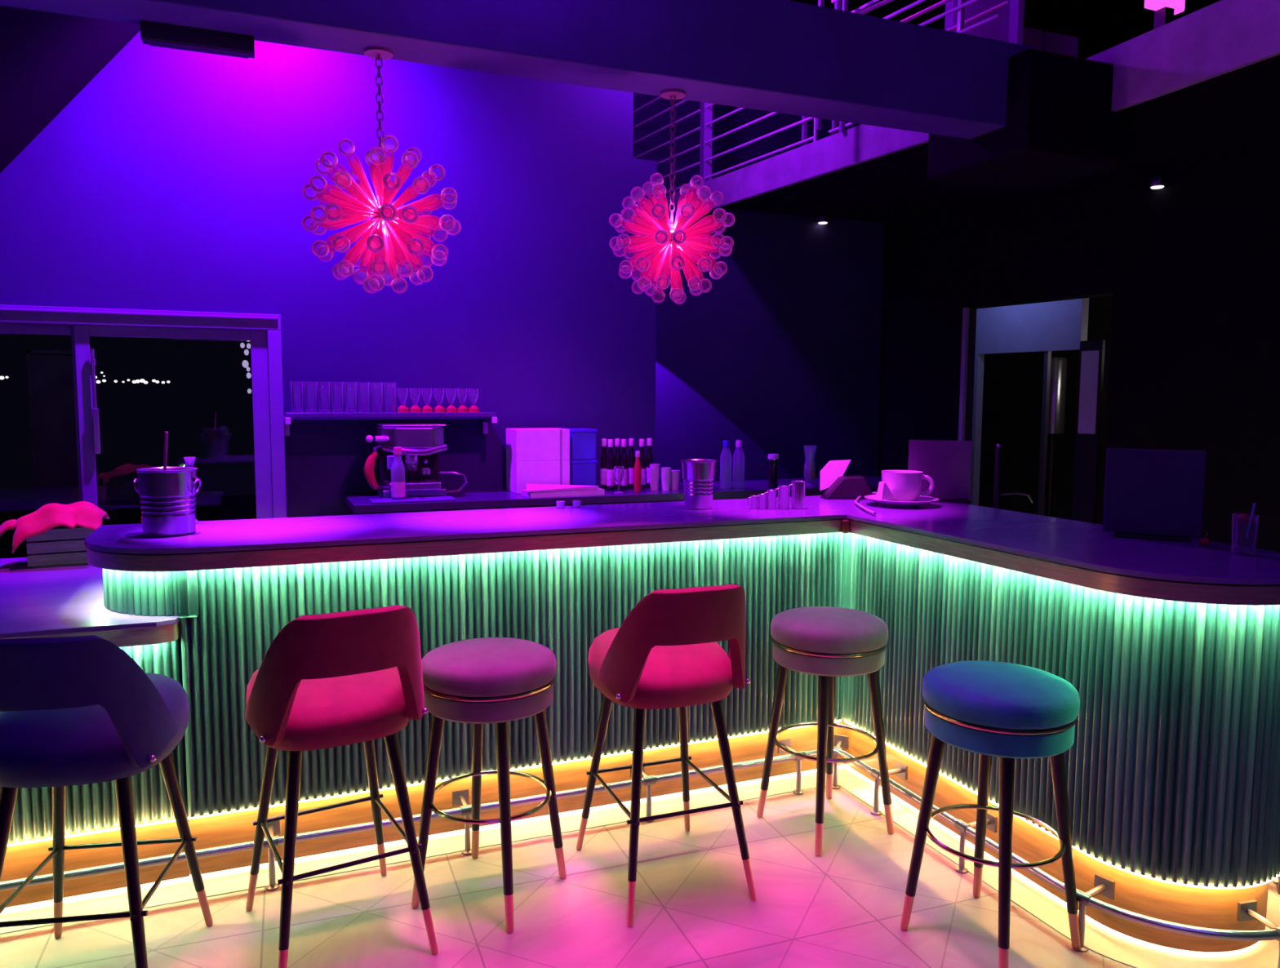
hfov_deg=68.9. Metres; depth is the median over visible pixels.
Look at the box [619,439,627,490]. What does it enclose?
wine bottle
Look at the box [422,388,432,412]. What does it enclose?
goblet
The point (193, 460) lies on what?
bud vase
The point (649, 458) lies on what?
wine bottle
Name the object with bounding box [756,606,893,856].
bar stool
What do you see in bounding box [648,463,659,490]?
cup stack
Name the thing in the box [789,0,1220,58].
ceiling
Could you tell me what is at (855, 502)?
cable
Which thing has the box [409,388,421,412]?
goblet
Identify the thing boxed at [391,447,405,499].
syrup bottle
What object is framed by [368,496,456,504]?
tray
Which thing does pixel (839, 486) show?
napkin holder
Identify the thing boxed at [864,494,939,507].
saucer
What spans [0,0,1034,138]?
beam
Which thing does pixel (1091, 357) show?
door
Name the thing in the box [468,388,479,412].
goblet
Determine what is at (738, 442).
water bottle
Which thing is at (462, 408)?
goblet
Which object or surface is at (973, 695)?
seat cushion
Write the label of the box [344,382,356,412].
tumbler
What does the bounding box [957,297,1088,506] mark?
door frame
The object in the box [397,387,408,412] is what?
goblet
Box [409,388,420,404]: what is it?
bowl
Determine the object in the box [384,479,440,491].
drip tray
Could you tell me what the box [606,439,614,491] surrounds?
wine bottle
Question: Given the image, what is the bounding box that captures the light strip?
[4,764,1232,953]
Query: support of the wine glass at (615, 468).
on the countertop at (481, 499)
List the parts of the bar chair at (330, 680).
leg, leg, seat, backrest, leg, leg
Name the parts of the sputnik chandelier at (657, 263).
arm, arm, arm, arm, arm, arm, arm, arm, arm, arm, arm, arm, arm, arm, arm, arm, arm, chain, arm, arm, arm, arm, arm, arm, arm, arm, arm, arm, arm, arm, arm, arm, arm, arm, arm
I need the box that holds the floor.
[0,765,1279,967]
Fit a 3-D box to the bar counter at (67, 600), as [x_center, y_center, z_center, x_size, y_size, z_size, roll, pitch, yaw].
[-2.768,0.811,3.093,2.365,0.854,1.445,-2,6,-22]
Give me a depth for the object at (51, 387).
6.19 m
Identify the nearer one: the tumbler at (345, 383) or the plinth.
the plinth
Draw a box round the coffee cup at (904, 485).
[880,470,934,501]
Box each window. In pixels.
[0,304,286,519]
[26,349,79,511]
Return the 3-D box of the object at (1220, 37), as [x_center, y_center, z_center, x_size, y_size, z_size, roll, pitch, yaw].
[1.627,-1.868,4.731,0.466,0.280,7.404,-2,6,-27]
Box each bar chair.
[0,635,212,967]
[244,604,437,967]
[576,584,755,927]
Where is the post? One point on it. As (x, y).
(1047, 354)
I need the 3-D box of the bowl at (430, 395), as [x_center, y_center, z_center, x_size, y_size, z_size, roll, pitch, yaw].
[-1.201,-0.492,5.256,0.058,0.095,0.057,-2,6,-22]
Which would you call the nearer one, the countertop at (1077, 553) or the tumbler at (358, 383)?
the countertop at (1077, 553)
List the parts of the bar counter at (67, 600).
warm light strip, slat panel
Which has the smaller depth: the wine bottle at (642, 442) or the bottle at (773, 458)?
the wine bottle at (642, 442)
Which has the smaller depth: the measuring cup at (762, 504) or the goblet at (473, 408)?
the measuring cup at (762, 504)
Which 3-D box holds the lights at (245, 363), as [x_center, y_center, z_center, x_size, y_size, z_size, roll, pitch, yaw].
[-2.225,-0.677,5.262,0.061,0.332,0.032,-2,6,-22]
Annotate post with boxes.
[1037,351,1051,515]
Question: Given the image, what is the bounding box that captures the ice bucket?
[133,466,201,536]
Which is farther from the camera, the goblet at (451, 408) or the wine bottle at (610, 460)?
the wine bottle at (610, 460)
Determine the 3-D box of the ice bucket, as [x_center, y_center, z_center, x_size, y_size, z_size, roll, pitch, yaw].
[-1.575,0.057,3.113,0.185,0.217,0.185,-4,7,-41]
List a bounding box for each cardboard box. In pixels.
[506,427,569,461]
[506,458,569,493]
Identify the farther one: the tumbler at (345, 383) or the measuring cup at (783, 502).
the tumbler at (345, 383)
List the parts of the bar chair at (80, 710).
leg, leg, backrest, seat, leg, leg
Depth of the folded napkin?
3.96 m
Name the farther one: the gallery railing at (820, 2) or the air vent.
the gallery railing at (820, 2)
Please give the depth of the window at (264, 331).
4.84 m
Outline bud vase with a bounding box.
[183,457,199,523]
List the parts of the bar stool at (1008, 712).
leg, leg, seat, leg, leg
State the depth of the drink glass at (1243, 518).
2.79 m
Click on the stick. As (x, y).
(166, 434)
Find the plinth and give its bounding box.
[0,765,1279,967]
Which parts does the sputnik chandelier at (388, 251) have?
arm, arm, arm, arm, arm, arm, arm, arm, arm, arm, arm, arm, arm, arm, arm, arm, arm, arm, arm, chain, arm, arm, arm, arm, arm, arm, arm, arm, arm, arm, arm, arm, arm, arm, arm, arm, arm, arm, arm, arm, arm, arm, arm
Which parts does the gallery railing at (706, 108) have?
rod, rod, rod, rod, post, rod, rod, rod, post, post, rod, rod, rod, rod, post, rod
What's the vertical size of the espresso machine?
0.399 m
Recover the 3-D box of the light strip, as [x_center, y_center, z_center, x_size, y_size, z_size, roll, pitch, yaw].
[-0.937,1.298,2.652,5.390,0.006,2.030,-2,6,-22]
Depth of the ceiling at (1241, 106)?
5.18 m
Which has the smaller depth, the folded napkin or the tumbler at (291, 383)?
the folded napkin
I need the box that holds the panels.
[944,0,1078,57]
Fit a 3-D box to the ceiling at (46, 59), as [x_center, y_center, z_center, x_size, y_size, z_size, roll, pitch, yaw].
[-2.799,-1.474,3.626,2.950,3.517,1.940,-2,6,-22]
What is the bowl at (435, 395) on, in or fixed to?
on the goblet at (438, 408)
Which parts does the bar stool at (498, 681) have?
leg, leg, seat, leg, leg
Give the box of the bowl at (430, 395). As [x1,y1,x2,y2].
[422,388,431,404]
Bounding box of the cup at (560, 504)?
[555,501,564,508]
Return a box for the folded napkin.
[875,481,895,499]
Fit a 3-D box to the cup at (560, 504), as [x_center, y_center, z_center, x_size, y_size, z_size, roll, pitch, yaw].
[-0.331,0.086,3.888,0.037,0.028,0.036,-2,6,-22]
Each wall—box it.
[0,31,657,517]
[633,93,861,195]
[655,203,884,483]
[876,136,1279,551]
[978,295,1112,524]
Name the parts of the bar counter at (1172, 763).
slat panel, slat panel, warm light strip, slat panel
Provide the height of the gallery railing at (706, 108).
1.150 m
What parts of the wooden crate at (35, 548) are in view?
frame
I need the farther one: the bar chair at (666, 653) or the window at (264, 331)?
the window at (264, 331)
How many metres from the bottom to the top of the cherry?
0.045 m
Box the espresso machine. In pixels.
[364,422,466,498]
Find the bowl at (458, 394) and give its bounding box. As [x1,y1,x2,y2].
[457,388,466,404]
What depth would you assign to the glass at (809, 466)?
5.81 m
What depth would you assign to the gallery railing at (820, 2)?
5.36 m
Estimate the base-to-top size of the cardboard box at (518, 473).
0.185 m
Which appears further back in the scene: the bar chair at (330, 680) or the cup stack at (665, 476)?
the cup stack at (665, 476)
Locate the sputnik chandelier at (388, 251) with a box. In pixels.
[302,45,461,293]
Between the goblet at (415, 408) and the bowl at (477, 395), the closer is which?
the goblet at (415, 408)
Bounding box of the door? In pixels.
[1071,339,1105,524]
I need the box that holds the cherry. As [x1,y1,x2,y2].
[1200,532,1210,546]
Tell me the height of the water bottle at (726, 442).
0.294 m
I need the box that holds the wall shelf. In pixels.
[284,412,497,435]
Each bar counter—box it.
[0,557,190,907]
[102,532,1279,952]
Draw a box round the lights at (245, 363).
[240,340,251,393]
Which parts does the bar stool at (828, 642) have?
leg, leg, seat, leg, leg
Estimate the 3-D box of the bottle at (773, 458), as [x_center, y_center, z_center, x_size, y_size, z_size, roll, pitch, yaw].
[0.819,-0.081,5.735,0.065,0.208,0.065,-2,6,-22]
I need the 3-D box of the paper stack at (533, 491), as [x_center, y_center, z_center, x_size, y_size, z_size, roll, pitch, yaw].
[-0.432,0.031,5.257,0.480,0.062,0.188,-2,6,-22]
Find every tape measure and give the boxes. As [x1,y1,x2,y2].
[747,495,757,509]
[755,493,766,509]
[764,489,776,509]
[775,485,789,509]
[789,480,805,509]
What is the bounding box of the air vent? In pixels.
[139,20,254,58]
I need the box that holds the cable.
[853,492,877,514]
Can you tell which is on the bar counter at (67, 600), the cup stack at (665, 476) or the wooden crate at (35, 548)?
the wooden crate at (35, 548)
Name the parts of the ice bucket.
ring handle, ring handle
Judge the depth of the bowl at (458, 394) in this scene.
5.32 m
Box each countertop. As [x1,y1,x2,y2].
[84,493,1279,605]
[343,475,881,515]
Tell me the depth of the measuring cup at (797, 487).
3.88 m
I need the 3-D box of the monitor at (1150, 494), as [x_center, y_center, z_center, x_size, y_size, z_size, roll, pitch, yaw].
[1.713,0.033,3.112,0.290,0.297,0.100,3,6,28]
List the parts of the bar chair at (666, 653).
leg, leg, seat, backrest, leg, leg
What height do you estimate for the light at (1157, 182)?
0.072 m
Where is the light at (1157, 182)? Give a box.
[1148,175,1166,189]
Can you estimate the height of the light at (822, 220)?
0.072 m
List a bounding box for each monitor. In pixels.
[907,440,972,503]
[1102,448,1206,542]
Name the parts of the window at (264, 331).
sash, handle, sash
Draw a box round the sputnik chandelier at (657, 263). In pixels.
[608,88,734,304]
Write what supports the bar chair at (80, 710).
on the floor
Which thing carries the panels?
on the ceiling at (1241, 106)
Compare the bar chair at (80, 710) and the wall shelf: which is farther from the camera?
the wall shelf
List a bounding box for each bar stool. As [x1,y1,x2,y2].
[411,637,566,933]
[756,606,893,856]
[900,660,1080,967]
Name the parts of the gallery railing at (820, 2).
post, post, rod, rod, rod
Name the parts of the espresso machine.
handle, steam knob, cup rail, knob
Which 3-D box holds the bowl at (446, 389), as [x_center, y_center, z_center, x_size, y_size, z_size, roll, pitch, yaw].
[-1.075,-0.496,5.307,0.058,0.095,0.057,-2,6,-22]
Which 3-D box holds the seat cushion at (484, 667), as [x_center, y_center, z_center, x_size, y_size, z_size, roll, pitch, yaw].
[-0.464,0.546,2.860,0.412,0.098,0.412,2,6,23]
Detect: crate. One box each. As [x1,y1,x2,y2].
[26,527,93,568]
[567,427,597,460]
[569,459,597,485]
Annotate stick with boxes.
[163,431,168,471]
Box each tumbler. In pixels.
[290,382,302,412]
[304,382,316,412]
[317,382,329,412]
[330,382,343,412]
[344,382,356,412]
[357,382,369,412]
[370,382,382,412]
[383,382,395,412]
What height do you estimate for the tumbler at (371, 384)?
0.165 m
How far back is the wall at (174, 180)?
5.22 m
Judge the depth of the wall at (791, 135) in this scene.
8.22 m
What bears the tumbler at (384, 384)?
on the wall shelf
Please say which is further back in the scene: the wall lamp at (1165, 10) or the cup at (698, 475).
the wall lamp at (1165, 10)
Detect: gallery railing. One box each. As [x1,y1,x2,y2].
[633,0,999,194]
[815,0,1008,133]
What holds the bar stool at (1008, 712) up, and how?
on the floor
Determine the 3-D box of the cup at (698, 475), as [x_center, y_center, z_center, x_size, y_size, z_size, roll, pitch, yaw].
[0.245,0.001,3.900,0.150,0.201,0.150,6,7,45]
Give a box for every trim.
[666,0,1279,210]
[927,48,1135,191]
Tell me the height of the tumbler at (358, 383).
0.165 m
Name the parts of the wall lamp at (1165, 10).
lamp shade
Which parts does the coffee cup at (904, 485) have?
handle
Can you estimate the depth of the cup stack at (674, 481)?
5.58 m
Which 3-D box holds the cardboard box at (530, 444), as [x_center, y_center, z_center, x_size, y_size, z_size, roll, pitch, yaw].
[-0.598,-0.233,5.451,0.318,0.180,0.242,-2,6,-22]
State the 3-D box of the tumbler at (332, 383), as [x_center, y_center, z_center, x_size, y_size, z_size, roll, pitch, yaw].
[-1.652,-0.474,5.093,0.066,0.165,0.066,-2,6,-22]
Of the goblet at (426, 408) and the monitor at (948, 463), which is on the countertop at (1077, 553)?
the monitor at (948, 463)
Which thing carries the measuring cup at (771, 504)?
on the countertop at (1077, 553)
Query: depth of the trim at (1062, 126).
4.15 m
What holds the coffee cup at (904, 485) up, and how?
on the saucer
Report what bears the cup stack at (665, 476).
on the countertop at (481, 499)
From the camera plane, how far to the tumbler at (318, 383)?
5.05 m
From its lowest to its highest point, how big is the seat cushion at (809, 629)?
0.098 m
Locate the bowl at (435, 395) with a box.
[434,388,444,404]
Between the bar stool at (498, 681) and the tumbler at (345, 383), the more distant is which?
the tumbler at (345, 383)
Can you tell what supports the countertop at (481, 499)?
on the floor
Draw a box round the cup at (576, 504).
[572,500,581,507]
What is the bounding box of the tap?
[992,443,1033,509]
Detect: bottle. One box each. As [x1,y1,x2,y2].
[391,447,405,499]
[600,438,607,489]
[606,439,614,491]
[613,438,620,489]
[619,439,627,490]
[627,438,635,488]
[633,450,641,491]
[639,439,645,489]
[645,438,653,488]
[720,440,732,488]
[732,440,744,488]
[768,453,778,488]
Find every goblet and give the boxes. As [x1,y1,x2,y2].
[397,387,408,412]
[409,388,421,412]
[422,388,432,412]
[434,388,444,412]
[445,388,456,412]
[457,388,467,412]
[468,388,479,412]
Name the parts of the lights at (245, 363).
bulb, bulb, bulb, cord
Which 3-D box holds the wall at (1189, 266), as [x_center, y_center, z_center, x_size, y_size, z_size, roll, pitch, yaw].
[3.877,-0.253,4.005,0.140,2.900,8.200,-3,6,-30]
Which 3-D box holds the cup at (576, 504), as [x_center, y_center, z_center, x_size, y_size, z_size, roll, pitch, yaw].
[-0.265,0.084,3.915,0.037,0.028,0.036,-2,6,-22]
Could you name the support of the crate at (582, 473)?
on the countertop at (481, 499)
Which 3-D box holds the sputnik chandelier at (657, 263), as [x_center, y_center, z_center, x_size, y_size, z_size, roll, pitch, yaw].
[0.131,-1.154,3.725,0.514,0.852,0.496,4,6,33]
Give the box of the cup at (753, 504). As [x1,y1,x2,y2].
[751,495,757,509]
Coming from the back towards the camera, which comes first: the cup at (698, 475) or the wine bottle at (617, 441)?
the wine bottle at (617, 441)
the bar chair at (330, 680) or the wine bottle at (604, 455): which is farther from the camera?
the wine bottle at (604, 455)
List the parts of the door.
panel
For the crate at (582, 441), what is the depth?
5.48 m
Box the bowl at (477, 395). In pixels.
[468,388,478,404]
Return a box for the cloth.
[0,501,109,553]
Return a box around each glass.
[613,466,624,493]
[804,445,816,486]
[1231,502,1258,555]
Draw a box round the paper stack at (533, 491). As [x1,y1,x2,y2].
[521,484,604,497]
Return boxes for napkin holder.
[819,459,872,499]
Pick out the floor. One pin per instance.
(842, 907)
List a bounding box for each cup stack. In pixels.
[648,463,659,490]
[660,467,671,490]
[670,470,679,489]
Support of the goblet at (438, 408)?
on the wall shelf
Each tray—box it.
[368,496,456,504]
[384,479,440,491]
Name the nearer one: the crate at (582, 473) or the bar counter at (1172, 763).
the bar counter at (1172, 763)
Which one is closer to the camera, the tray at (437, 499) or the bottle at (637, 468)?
the tray at (437, 499)
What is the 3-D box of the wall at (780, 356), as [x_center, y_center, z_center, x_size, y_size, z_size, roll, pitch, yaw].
[1.157,-0.556,7.126,2.840,2.900,0.150,-2,6,-22]
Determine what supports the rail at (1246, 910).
on the floor
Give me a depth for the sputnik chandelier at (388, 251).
3.26 m
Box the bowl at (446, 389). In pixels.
[445,388,456,404]
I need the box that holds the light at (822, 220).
[817,215,829,224]
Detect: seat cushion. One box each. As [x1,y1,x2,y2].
[421,637,555,697]
[770,606,888,653]
[922,660,1079,729]
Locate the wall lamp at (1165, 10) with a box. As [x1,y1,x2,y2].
[1144,0,1185,29]
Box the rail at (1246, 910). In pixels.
[0,733,1279,967]
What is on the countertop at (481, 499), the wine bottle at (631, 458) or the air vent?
the wine bottle at (631, 458)
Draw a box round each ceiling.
[0,5,140,173]
[720,54,1279,222]
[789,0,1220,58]

